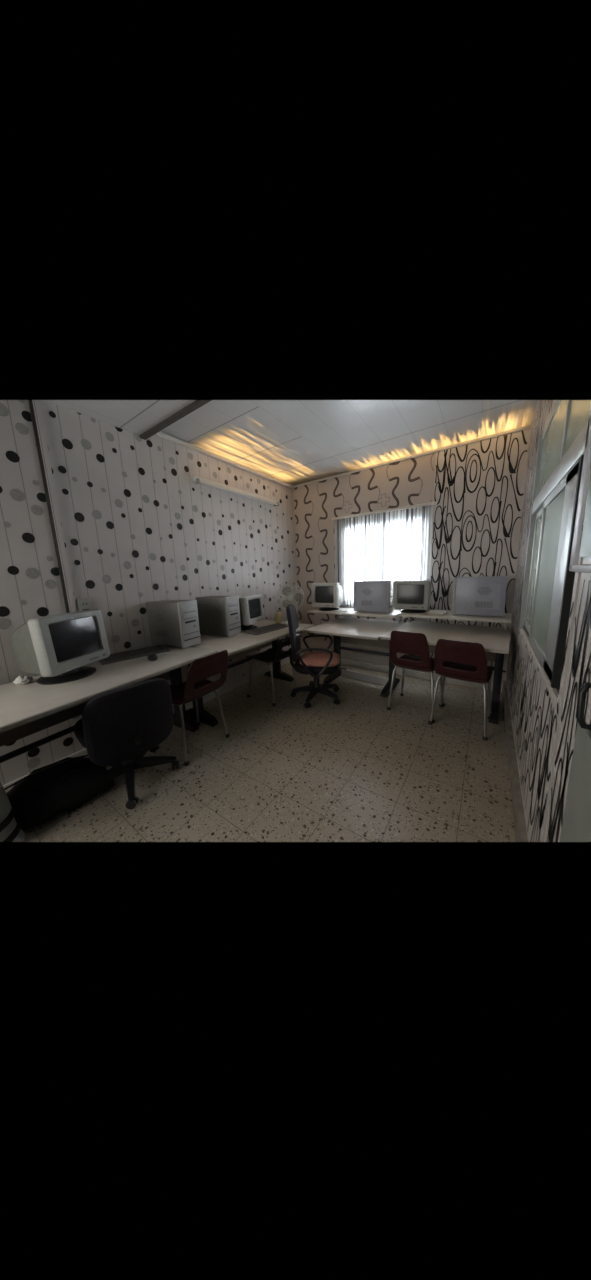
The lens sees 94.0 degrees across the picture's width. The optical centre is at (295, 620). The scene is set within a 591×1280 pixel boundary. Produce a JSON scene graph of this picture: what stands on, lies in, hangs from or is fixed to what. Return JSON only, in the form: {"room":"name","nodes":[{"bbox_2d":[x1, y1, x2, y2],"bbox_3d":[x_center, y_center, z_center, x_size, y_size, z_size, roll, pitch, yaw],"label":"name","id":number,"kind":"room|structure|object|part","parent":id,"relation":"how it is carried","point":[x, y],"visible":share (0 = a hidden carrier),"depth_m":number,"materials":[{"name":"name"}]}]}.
{"room":"computer lab","nodes":[
{"label":"computer lab","id":0,"kind":"room"},
{"bbox_2d":[0,400,297,784],"bbox_3d":[-1.019,-0.347,2.446,0.081,2.499,3.700,5,12,34],"label":"wall","id":1,"kind":"structure","parent":0,"point":[137,529],"depth_m":1.99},
{"bbox_2d":[28,400,75,612],"bbox_3d":[-1.462,-0.498,1.701,0.016,1.564,0.047,5,12,34],"label":"trim","id":2,"kind":"structure","parent":1,"relation":"attached to","point":[34,405],"depth_m":1.66,"materials":[{"name":"metal"}]},
{"bbox_2d":[77,598,91,609],"bbox_3d":[-1.402,-0.110,1.831,0.020,0.072,0.072,5,12,34],"label":"wall socket","id":3,"kind":"object","parent":1,"relation":"attached to","point":[85,603],"visible":1,"depth_m":1.82,"materials":[{"name":"beige plastic"}]},
{"bbox_2d":[3,657,289,792],"bbox_3d":[-0.928,0.773,2.629,0.015,0.075,3.401,5,12,34],"label":"baseboard","id":4,"kind":"structure","parent":1,"relation":"attached to","point":[245,679],"depth_m":2.86,"materials":[{"name":"white paint"}]},
{"bbox_2d":[140,400,212,439],"bbox_3d":[-0.821,-1.354,1.851,0.784,0.034,0.060,5,12,34],"label":"trim","id":5,"kind":"structure","parent":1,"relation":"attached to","point":[197,404],"depth_m":1.82,"materials":[{"name":"metal"}]},
{"bbox_2d":[155,432,294,488],"bbox_3d":[-0.564,-1.596,2.856,0.035,0.037,1.920,5,12,34],"label":"trim","id":6,"kind":"structure","parent":1,"relation":"attached to","point":[160,434],"depth_m":2.60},
{"bbox_2d":[192,476,278,505],"bbox_3d":[-0.551,-1.324,2.876,0.070,0.066,1.160,5,12,34],"label":"tube light","id":7,"kind":"object","parent":1,"relation":"attached to","point":[198,480],"visible":1,"depth_m":2.73,"materials":[{"name":"white paint"}]},
{"bbox_2d":[24,662,515,841],"bbox_3d":[0.098,0.926,2.025,2.605,0.095,3.517,5,12,34],"label":"floor","id":8,"kind":"structure","parent":0,"point":[357,769],"depth_m":1.67,"materials":[{"name":"tile"}]},
{"bbox_2d":[0,781,24,841],"bbox_3d":[-1.434,0.796,1.208,0.286,0.550,0.276,5,12,34],"label":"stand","id":9,"kind":"object","parent":8,"relation":"on","point":[10,831],"visible":0.85,"depth_m":1.25,"materials":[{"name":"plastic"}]},
{"bbox_2d":[4,755,114,830],"bbox_3d":[-1.287,0.897,1.481,0.255,0.248,0.500,8,14,44],"label":"duffel bag","id":10,"kind":"object","parent":8,"relation":"on","point":[49,790],"visible":0.87,"depth_m":1.41,"materials":[{"name":"black fabric"}]},
{"bbox_3d":[-1.351,0.806,1.527,0.047,0.032,0.210,8,14,44],"label":"handle","id":11,"kind":"part","parent":10,"relation":"part of","materials":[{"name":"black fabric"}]},
{"bbox_3d":[-1.230,0.822,1.408,0.047,0.032,0.210,8,14,44],"label":"handle","id":12,"kind":"part","parent":10,"relation":"part of","materials":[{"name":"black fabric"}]},
{"bbox_2d":[0,645,215,762],"bbox_3d":[-1.182,0.653,1.614,0.623,0.675,1.416,3,11,29],"label":"computer desk","id":13,"kind":"object","parent":8,"relation":"on","point":[29,708],"visible":0.59,"depth_m":1.48,"materials":[{"name":"white laminate"}]},
{"bbox_2d":[13,675,32,683],"bbox_3d":[-1.470,0.318,1.487,0.075,0.046,0.073,2,11,22],"label":"crumpled tissue","id":14,"kind":"object","parent":13,"relation":"on","point":[20,679],"visible":1,"depth_m":1.47,"materials":[{"name":"white paper"}]},
{"bbox_2d":[10,609,109,684],"bbox_3d":[-1.352,0.139,1.567,0.338,0.367,0.365,0,10,11],"label":"monitor","id":15,"kind":"object","parent":13,"relation":"on","point":[58,648],"visible":1,"depth_m":1.46,"materials":[{"name":"beige plastic"}]},
{"bbox_3d":[-1.329,0.458,1.660,0.018,0.244,1.296,3,11,29],"label":"modesty panel","id":16,"kind":"part","parent":13,"relation":"part of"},
{"bbox_3d":[-1.306,0.638,1.681,0.034,0.034,1.296,3,11,29],"label":"rail","id":17,"kind":"part","parent":13,"relation":"part of","materials":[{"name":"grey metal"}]},
{"bbox_2d":[99,644,169,664],"bbox_3d":[-1.137,0.233,1.956,0.420,0.032,0.150,-11,13,-41],"label":"keyboard","id":18,"kind":"object","parent":13,"relation":"on","point":[131,654],"visible":0.96,"depth_m":1.92,"materials":[{"name":"black plastic"}]},
{"bbox_2d":[148,653,157,660],"bbox_3d":[-0.962,0.240,1.853,0.060,0.040,0.104,-9,12,-34],"label":"computer mouse","id":19,"kind":"object","parent":13,"relation":"on","point":[151,657],"visible":1,"depth_m":1.82,"materials":[{"name":"black plastic"}]},
{"bbox_2d":[146,600,200,648],"bbox_3d":[-0.975,0.018,2.206,0.375,0.358,0.182,2,11,25],"label":"computer tower","id":20,"kind":"object","parent":13,"relation":"on","point":[173,623],"visible":1,"depth_m":2.12,"materials":[{"name":"grey metal"}]},
{"bbox_2d":[149,609,166,637],"bbox_3d":[-1.076,0.025,2.154,0.161,0.227,0.004,2,11,25],"label":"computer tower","id":21,"kind":"object","parent":20,"relation":"attached to","point":[157,617],"depth_m":2.15,"materials":[{"name":"grey metal"}]},
{"bbox_3d":[-0.821,0.025,2.135,0.026,0.358,0.181,2,11,25],"label":"panel","id":22,"kind":"part","parent":20,"relation":"part of","materials":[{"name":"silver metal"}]},
{"bbox_2d":[73,678,178,809],"bbox_3d":[-1.035,0.646,1.626,0.573,0.675,0.539,7,13,42],"label":"office chair","id":23,"kind":"object","parent":8,"relation":"on","point":[117,728],"visible":0.91,"depth_m":1.44,"materials":[{"name":"black fabric"}]},
{"bbox_3d":[-1.036,0.600,1.642,0.414,0.069,0.432,7,13,42],"label":"seat","id":24,"kind":"part","parent":23,"relation":"part of","materials":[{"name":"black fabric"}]},
{"bbox_3d":[-1.122,0.909,1.582,0.061,0.061,0.244,7,13,42],"label":"arm","id":25,"kind":"part","parent":23,"relation":"part of","materials":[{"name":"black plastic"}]},
{"bbox_3d":[-0.853,0.528,1.455,0.097,0.399,0.419,7,13,42],"label":"backrest","id":26,"kind":"part","parent":23,"relation":"part of","materials":[{"name":"black fabric"}]},
{"bbox_3d":[-0.944,0.904,1.569,0.055,0.061,0.242,-8,12,-32],"label":"arm","id":27,"kind":"part","parent":23,"relation":"part of","materials":[{"name":"black plastic"}]},
{"bbox_3d":[-0.882,0.874,1.729,0.242,0.061,0.055,-5,10,-15],"label":"arm","id":28,"kind":"part","parent":23,"relation":"part of","materials":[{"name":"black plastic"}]},
{"bbox_2d":[157,650,228,765],"bbox_3d":[-0.721,0.555,1.952,0.492,0.718,0.389,4,12,33],"label":"chair","id":29,"kind":"object","parent":8,"relation":"on","point":[196,685],"visible":0.91,"depth_m":1.80,"materials":[{"name":"red plastic"}]},
{"bbox_3d":[-0.733,0.740,1.806,0.022,0.387,0.094,-6,11,-24],"label":"leg","id":30,"kind":"part","parent":29,"relation":"part of","materials":[{"name":"silver metal"}]},
{"bbox_3d":[-0.768,0.500,1.972,0.384,0.061,0.377,4,12,33],"label":"seat","id":31,"kind":"part","parent":29,"relation":"part of","materials":[{"name":"red plastic"}]},
{"bbox_3d":[-0.793,0.671,2.214,0.021,0.387,0.101,-7,11,-27],"label":"leg","id":32,"kind":"part","parent":29,"relation":"part of","materials":[{"name":"silver metal"}]},
{"bbox_3d":[-0.578,0.358,1.820,0.135,0.297,0.356,4,12,33],"label":"backrest","id":33,"kind":"part","parent":29,"relation":"part of","materials":[{"name":"red plastic"}]},
{"bbox_3d":[-0.563,0.688,2.066,0.094,0.387,0.022,-2,10,0],"label":"leg","id":34,"kind":"part","parent":29,"relation":"part of","materials":[{"name":"silver metal"}]},
{"bbox_2d":[186,620,313,726],"bbox_3d":[-0.414,0.442,2.685,0.693,0.669,1.185,5,12,35],"label":"computer desk","id":35,"kind":"object","parent":8,"relation":"on","point":[240,644],"visible":0.52,"depth_m":2.41,"materials":[{"name":"white laminate"}]},
{"bbox_2d":[196,595,240,636],"bbox_3d":[-0.720,-0.050,2.580,0.365,0.358,0.192,2,11,24],"label":"computer tower","id":36,"kind":"object","parent":35,"relation":"on","point":[217,615],"visible":0.99,"depth_m":2.49,"materials":[{"name":"grey metal"}]},
{"bbox_2d":[198,604,213,627],"bbox_3d":[-0.819,-0.042,2.521,0.158,0.227,0.004,2,11,24],"label":"vent","id":37,"kind":"object","parent":36,"relation":"attached to","point":[204,613],"depth_m":2.52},
{"bbox_3d":[-0.569,-0.044,2.514,0.026,0.358,0.191,2,11,24],"label":"panel","id":38,"kind":"part","parent":36,"relation":"part of","materials":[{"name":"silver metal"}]},
{"bbox_3d":[-0.559,0.426,2.785,0.034,0.034,1.065,5,12,35],"label":"rail","id":39,"kind":"part","parent":35,"relation":"part of","materials":[{"name":"grey metal"}]},
{"bbox_3d":[-0.582,0.245,2.765,0.018,0.244,1.065,5,12,35],"label":"modesty panel","id":40,"kind":"part","parent":35,"relation":"part of","materials":[{"name":"grey laminate"}]},
{"bbox_2d":[239,595,263,630],"bbox_3d":[-0.503,-0.085,2.805,0.249,0.335,0.310,2,11,24],"label":"monitor","id":41,"kind":"object","parent":35,"relation":"on","point":[251,607],"visible":0.89,"depth_m":2.71,"materials":[{"name":"grey plastic"}]},
{"bbox_2d":[246,623,287,634],"bbox_3d":[-0.262,0.077,2.703,0.140,0.032,0.460,6,13,38],"label":"keyboard","id":42,"kind":"object","parent":35,"relation":"on","point":[261,630],"visible":1,"depth_m":2.65,"materials":[{"name":"black plastic"}]},
{"bbox_2d":[275,609,281,622],"bbox_3d":[-0.194,-0.050,3.088,0.072,0.147,0.072,5,12,34],"label":"plastic bottle","id":43,"kind":"object","parent":35,"relation":"on","point":[278,619],"visible":1,"depth_m":3.06,"materials":[{"name":"yellow plastic"}]},
{"bbox_2d":[277,584,303,624],"bbox_3d":[-0.050,-0.176,2.947,0.226,0.432,0.218,-11,13,-41],"label":"desk fan","id":44,"kind":"object","parent":35,"relation":"on","point":[290,597],"visible":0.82,"depth_m":2.91,"materials":[{"name":"beige plastic"}]},
{"bbox_2d":[246,633,301,705],"bbox_3d":[-0.192,0.441,2.724,0.492,0.641,0.389,5,12,36],"label":"chair","id":45,"kind":"object","parent":8,"relation":"on","point":[271,655],"visible":0.81,"depth_m":2.62,"materials":[{"name":"black plastic"}]},
{"bbox_3d":[-0.438,0.568,2.735,0.102,0.387,0.020,-1,10,8],"label":"leg","id":46,"kind":"part","parent":45,"relation":"part of","materials":[{"name":"silver metal"}]},
{"bbox_3d":[-0.238,0.347,2.740,0.384,0.061,0.366,5,12,36],"label":"seat","id":47,"kind":"part","parent":45,"relation":"part of","materials":[{"name":"black plastic"}]},
{"bbox_3d":[-0.238,0.367,2.745,0.240,0.022,0.294,5,12,36],"label":"seat frame","id":48,"kind":"part","parent":45,"relation":"part of","materials":[{"name":"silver plastic"}]},
{"bbox_3d":[-0.219,0.588,2.572,0.082,0.387,0.060,5,12,36],"label":"leg","id":49,"kind":"part","parent":45,"relation":"part of","materials":[{"name":"silver metal"}]},
{"bbox_3d":[-0.056,0.243,2.581,0.135,0.225,0.346,5,12,36],"label":"backrest","id":50,"kind":"part","parent":45,"relation":"part of","materials":[{"name":"black plastic"}]},
{"bbox_3d":[-0.029,0.538,2.821,0.094,0.387,0.022,-1,10,4],"label":"leg","id":51,"kind":"part","parent":45,"relation":"part of","materials":[{"name":"silver metal"}]},
{"bbox_2d":[286,604,339,708],"bbox_3d":[0.175,0.302,2.638,0.483,0.918,0.540,-1,10,8],"label":"office chair","id":52,"kind":"object","parent":8,"relation":"on","point":[314,687],"visible":0.81,"depth_m":2.54,"materials":[{"name":"black plastic"}]},
{"bbox_3d":[-0.023,0.114,2.632,0.097,0.532,0.386,-1,10,8],"label":"backrest","id":53,"kind":"part","parent":52,"relation":"part of","materials":[{"name":"black fabric"}]},
{"bbox_3d":[0.076,0.668,2.717,0.213,0.061,0.055,-1,10,8],"label":"arm","id":54,"kind":"part","parent":52,"relation":"part of","materials":[{"name":"black plastic"}]},
{"bbox_3d":[0.151,0.689,2.580,0.055,0.061,0.213,3,11,26],"label":"arm","id":55,"kind":"part","parent":52,"relation":"part of","materials":[{"name":"black plastic"}]},
{"bbox_3d":[0.170,0.365,2.419,0.313,0.277,0.088,-1,10,8],"label":"armrest","id":56,"kind":"part","parent":52,"relation":"part of","materials":[{"name":"black plastic"}]},
{"bbox_3d":[0.200,0.421,2.656,0.414,0.069,0.432,-1,10,8],"label":"seat","id":57,"kind":"part","parent":52,"relation":"part of","materials":[{"name":"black fabric"}]},
{"bbox_3d":[0.231,0.286,2.859,0.313,0.277,0.088,-1,10,8],"label":"armrest","id":58,"kind":"part","parent":52,"relation":"part of","materials":[{"name":"black plastic"}]},
{"bbox_2d":[300,651,339,666],"bbox_3d":[0.235,0.362,2.638,0.380,0.050,0.380,0,10,11],"label":"seat cushion","id":59,"kind":"object","parent":52,"relation":"on","point":[314,658],"visible":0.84,"depth_m":2.55,"materials":[{"name":"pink fabric"}]},
{"bbox_3d":[0.306,0.678,2.607,0.213,0.061,0.055,7,14,43],"label":"arm","id":60,"kind":"part","parent":52,"relation":"part of","materials":[{"name":"black plastic"}]},
{"bbox_3d":[0.328,0.651,2.761,0.213,0.061,0.055,-7,11,-27],"label":"arm","id":61,"kind":"part","parent":52,"relation":"part of","materials":[{"name":"black plastic"}]},
{"bbox_2d":[304,607,403,697],"bbox_3d":[0.537,0.311,2.925,0.970,0.777,0.843,5,12,35],"label":"computer desk","id":62,"kind":"object","parent":8,"relation":"on","point":[366,632],"visible":0.8,"depth_m":2.89,"materials":[{"name":"white laminate"}]},
{"bbox_2d":[312,583,342,610],"bbox_3d":[0.403,-0.289,3.217,0.320,0.314,0.337,4,12,32],"label":"monitor","id":63,"kind":"object","parent":62,"relation":"on","point":[328,596],"visible":1,"depth_m":3.08,"materials":[{"name":"grey plastic"}]},
{"bbox_2d":[308,607,400,617],"bbox_3d":[0.650,-0.097,3.033,0.970,0.020,0.410,5,12,35],"label":"shelf","id":64,"kind":"object","parent":62,"relation":"attached to","point":[350,611],"depth_m":2.87,"materials":[{"name":"white laminate"}]},
{"bbox_3d":[0.758,0.338,3.034,0.615,0.034,0.034,5,12,35],"label":"rail","id":65,"kind":"part","parent":62,"relation":"part of","materials":[{"name":"grey metal"}]},
{"bbox_3d":[0.762,0.156,3.018,0.615,0.244,0.018,5,12,35],"label":"modesty panel","id":66,"kind":"part","parent":62,"relation":"part of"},
{"bbox_3d":[0.784,0.632,3.046,0.605,0.085,0.015,5,12,35],"label":"panel","id":67,"kind":"part","parent":62,"relation":"part of","materials":[{"name":"white paint"}]},
{"bbox_2d":[354,580,394,613],"bbox_3d":[0.824,-0.256,2.893,0.380,0.328,0.177,5,12,34],"label":"computer tower","id":68,"kind":"object","parent":62,"relation":"on","point":[369,595],"visible":0.88,"depth_m":2.81,"materials":[{"name":"grey metal"}]},
{"bbox_2d":[357,586,368,605],"bbox_3d":[0.716,-0.251,2.862,0.163,0.208,0.004,5,12,34],"label":"vent","id":69,"kind":"object","parent":68,"relation":"attached to","point":[362,591],"depth_m":2.87,"materials":[{"name":"grey metal"}]},
{"bbox_3d":[0.966,-0.244,2.796,0.026,0.328,0.176,5,12,34],"label":"panel","id":70,"kind":"part","parent":68,"relation":"part of","materials":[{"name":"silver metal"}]},
{"bbox_2d":[387,630,444,722],"bbox_3d":[1.012,0.414,2.329,0.389,0.741,0.492,6,13,39],"label":"chair","id":71,"kind":"object","parent":8,"relation":"on","point":[411,643],"visible":0.98,"depth_m":2.17,"materials":[{"name":"red plastic"}]},
{"bbox_3d":[0.845,0.579,2.398,0.094,0.387,0.022,-5,10,-17],"label":"leg","id":72,"kind":"part","parent":71,"relation":"part of","materials":[{"name":"silver metal"}]},
{"bbox_3d":[1.020,0.536,2.605,0.020,0.387,0.102,0,10,11],"label":"leg","id":73,"kind":"part","parent":71,"relation":"part of","materials":[{"name":"silver metal"}]},
{"bbox_3d":[0.889,0.233,2.158,0.312,0.320,0.135,6,13,39],"label":"backrest","id":74,"kind":"part","parent":71,"relation":"part of","materials":[{"name":"red plastic"}]},
{"bbox_3d":[1.044,0.365,2.363,0.330,0.061,0.384,6,13,39],"label":"seat","id":75,"kind":"part","parent":71,"relation":"part of","materials":[{"name":"red plastic"}]},
{"bbox_3d":[1.088,0.604,2.198,0.022,0.387,0.094,-1,10,7],"label":"leg","id":76,"kind":"part","parent":71,"relation":"part of","materials":[{"name":"silver metal"}]},
{"bbox_3d":[1.264,0.562,2.404,0.101,0.387,0.021,-6,10,-20],"label":"leg","id":77,"kind":"part","parent":71,"relation":"part of","materials":[{"name":"silver metal"}]},
{"bbox_2d":[380,609,510,723],"bbox_3d":[1.298,0.365,2.392,0.845,0.797,0.863,5,12,37],"label":"computer desk","id":78,"kind":"object","parent":8,"relation":"on","point":[495,640],"visible":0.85,"depth_m":2.29,"materials":[{"name":"white laminate"}]},
{"bbox_2d":[393,580,430,612],"bbox_3d":[1.167,-0.245,2.706,0.325,0.306,0.337,5,12,35],"label":"monitor","id":79,"kind":"object","parent":78,"relation":"on","point":[411,596],"visible":1,"depth_m":2.58,"materials":[{"name":"beige plastic"}]},
{"bbox_2d":[428,610,448,612],"bbox_3d":[1.328,-0.081,2.559,0.177,0.018,0.129,5,12,34],"label":"paper stack","id":80,"kind":"object","parent":78,"relation":"on","point":[430,611],"visible":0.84,"depth_m":2.54,"materials":[{"name":"white paper"}]},
{"bbox_3d":[1.423,0.386,2.558,0.725,0.034,0.034,5,12,37],"label":"rail","id":81,"kind":"part","parent":78,"relation":"part of","materials":[{"name":"grey metal"}]},
{"bbox_2d":[397,609,510,622],"bbox_3d":[1.419,-0.053,2.498,0.845,0.020,0.420,5,12,37],"label":"shelf","id":82,"kind":"object","parent":78,"relation":"attached to","point":[507,616],"depth_m":2.33,"materials":[{"name":"white laminate"}]},
{"bbox_3d":[1.428,0.203,2.541,0.725,0.244,0.018,5,12,37],"label":"modesty panel","id":83,"kind":"part","parent":78,"relation":"part of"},
{"bbox_2d":[451,576,507,616],"bbox_3d":[1.561,-0.210,2.355,0.375,0.328,0.177,5,12,36],"label":"computer tower","id":84,"kind":"object","parent":78,"relation":"on","point":[485,595],"visible":1,"depth_m":2.28,"materials":[{"name":"grey metal"}]},
{"bbox_3d":[1.425,-0.223,2.456,0.026,0.328,0.176,5,12,36],"label":"panel","id":85,"kind":"part","parent":84,"relation":"part of","materials":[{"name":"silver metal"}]},
{"bbox_2d":[475,583,500,609],"bbox_3d":[1.565,-0.196,2.245,0.161,0.208,0.004,5,12,36],"label":"vent","id":86,"kind":"object","parent":84,"relation":"attached to","point":[487,595],"depth_m":2.24,"materials":[{"name":"grey metal"}]},
{"bbox_2d":[428,639,492,740],"bbox_3d":[1.261,0.456,2.087,0.389,0.723,0.492,6,13,39],"label":"chair","id":87,"kind":"object","parent":8,"relation":"on","point":[469,653],"visible":1,"depth_m":1.93,"materials":[{"name":"red plastic"}]},
{"bbox_3d":[1.095,0.612,2.154,0.094,0.387,0.022,-5,10,-17],"label":"leg","id":88,"kind":"part","parent":87,"relation":"part of","materials":[{"name":"silver metal"}]},
{"bbox_3d":[1.269,0.569,2.361,0.020,0.387,0.102,0,10,11],"label":"leg","id":89,"kind":"part","parent":87,"relation":"part of","materials":[{"name":"silver metal"}]},
{"bbox_3d":[1.139,0.275,1.916,0.329,0.302,0.135,6,13,39],"label":"backrest","id":90,"kind":"part","parent":87,"relation":"part of","materials":[{"name":"red plastic"}]},
{"bbox_3d":[1.294,0.398,2.119,0.348,0.061,0.384,6,13,39],"label":"seat","id":91,"kind":"part","parent":87,"relation":"part of","materials":[{"name":"red plastic"}]},
{"bbox_3d":[1.337,0.637,1.954,0.022,0.387,0.094,-1,10,7],"label":"leg","id":92,"kind":"part","parent":87,"relation":"part of","materials":[{"name":"silver metal"}]},
{"bbox_3d":[1.513,0.595,2.160,0.101,0.387,0.021,-6,10,-20],"label":"leg","id":93,"kind":"part","parent":87,"relation":"part of","materials":[{"name":"silver metal"}]},
{"bbox_2d":[45,400,537,485],"bbox_3d":[0.239,-1.452,1.946,2.505,0.084,2.619,5,12,34],"label":"ceiling","id":94,"kind":"structure","parent":0,"point":[293,442],"depth_m":2.17,"materials":[{"name":"plastic"}]},
{"bbox_2d":[293,425,530,684],"bbox_3d":[1.024,-0.537,3.194,2.605,2.469,0.108,5,12,34],"label":"wall","id":95,"kind":"structure","parent":0,"point":[478,488],"depth_m":2.75,"materials":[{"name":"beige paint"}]},
{"bbox_2d":[332,501,436,519],"bbox_3d":[0.924,-1.196,3.036,1.150,0.028,0.061,5,12,34],"label":"curtain rod","id":96,"kind":"object","parent":95,"relation":"attached to","point":[429,503],"visible":0.93,"depth_m":2.96,"materials":[{"name":"white metal"}]},
{"bbox_2d":[334,505,432,606],"bbox_3d":[0.934,-0.662,3.119,1.085,1.048,0.053,5,12,34],"label":"curtain","id":97,"kind":"object","parent":96,"relation":"hanging from","point":[392,545],"visible":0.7,"depth_m":3.06,"materials":[{"name":"white fabric"}]},
{"bbox_2d":[299,652,502,691],"bbox_3d":[1.025,0.578,3.338,2.375,0.075,0.024,5,12,34],"label":"baseboard","id":98,"kind":"structure","parent":95,"relation":"attached to","point":[412,673],"depth_m":3.12,"materials":[{"name":"white paint"}]},
{"bbox_2d":[294,426,528,486],"bbox_3d":[0.949,-1.676,2.949,2.385,0.024,0.018,5,12,34],"label":"trim","id":99,"kind":"structure","parent":95,"relation":"attached to","point":[525,427],"depth_m":2.73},
{"bbox_2d":[506,400,590,841],"bbox_3d":[1.443,-0.282,1.630,0.091,2.469,2.235,5,12,34],"label":"wall","id":100,"kind":"structure","parent":0,"point":[535,716],"depth_m":1.26,"materials":[{"name":"paint"}]},
{"bbox_2d":[502,680,527,841],"bbox_3d":[1.458,0.789,1.877,0.023,0.125,1.924,5,12,34],"label":"baseboard","id":101,"kind":"structure","parent":100,"relation":"attached to","point":[517,803],"depth_m":1.47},
{"bbox_2d":[519,400,590,704],"bbox_3d":[1.166,-0.414,1.226,0.097,1.172,1.240,5,12,34],"label":"window","id":102,"kind":"structure","parent":100,"relation":"in","point":[548,584],"depth_m":1.09,"materials":[{"name":"metal"}]},
{"bbox_3d":[1.349,-0.266,1.542,0.024,0.695,0.468,5,12,34],"label":"sash","id":103,"kind":"part","parent":102,"relation":"part of","materials":[{"name":"metal"}]},
{"bbox_3d":[1.356,-0.270,1.548,0.005,0.620,0.380,5,12,34],"label":"pane","id":104,"kind":"part","parent":102,"relation":"part of","materials":[{"name":"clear glass"}]},
{"bbox_3d":[1.190,0.144,1.320,0.089,0.038,1.240,5,12,34],"label":"sill","id":105,"kind":"part","parent":102,"relation":"part of","materials":[{"name":"metal"}]},
{"bbox_3d":[1.084,-0.197,1.187,0.005,0.620,0.475,5,12,34],"label":"pane","id":106,"kind":"part","parent":102,"relation":"part of","materials":[{"name":"clear glass"}]},
{"bbox_3d":[1.250,-0.828,1.347,0.006,0.325,0.715,5,12,34],"label":"transom pane","id":107,"kind":"part","parent":102,"relation":"part of","materials":[{"name":"clear glass"}]},
{"bbox_3d":[1.033,-0.181,1.119,0.024,0.695,0.718,5,12,34],"label":"sash","id":108,"kind":"part","parent":102,"relation":"part of","materials":[{"name":"metal"}]},
{"bbox_3d":[0.918,-0.680,0.883,0.006,0.217,0.390,5,12,34],"label":"transom pane","id":109,"kind":"part","parent":102,"relation":"part of","materials":[{"name":"clear glass"}]},
{"bbox_2d":[544,405,590,841],"bbox_3d":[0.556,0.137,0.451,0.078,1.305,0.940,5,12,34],"label":"door","id":110,"kind":"structure","parent":100,"relation":"in","point":[569,811],"depth_m":0.70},
{"bbox_3d":[0.569,0.425,0.525,0.012,0.342,0.358,5,12,34],"label":"kick plate","id":111,"kind":"part","parent":110,"relation":"part of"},
{"bbox_3d":[0.531,-0.287,0.385,0.020,0.446,0.940,5,12,34],"label":"glass frame","id":112,"kind":"part","parent":110,"relation":"part of","materials":[{"name":"clear glass"}]},
{"bbox_3d":[0.607,0.178,0.572,0.032,0.115,0.050,5,12,34],"label":"handle","id":113,"kind":"part","parent":110,"relation":"part of","materials":[{"name":"black plastic"}]},
{"bbox_3d":[0.510,-0.285,0.356,0.007,0.378,0.870,5,12,34],"label":"pane","id":114,"kind":"part","parent":110,"relation":"part of","materials":[{"name":"clear glass"}]}
]}

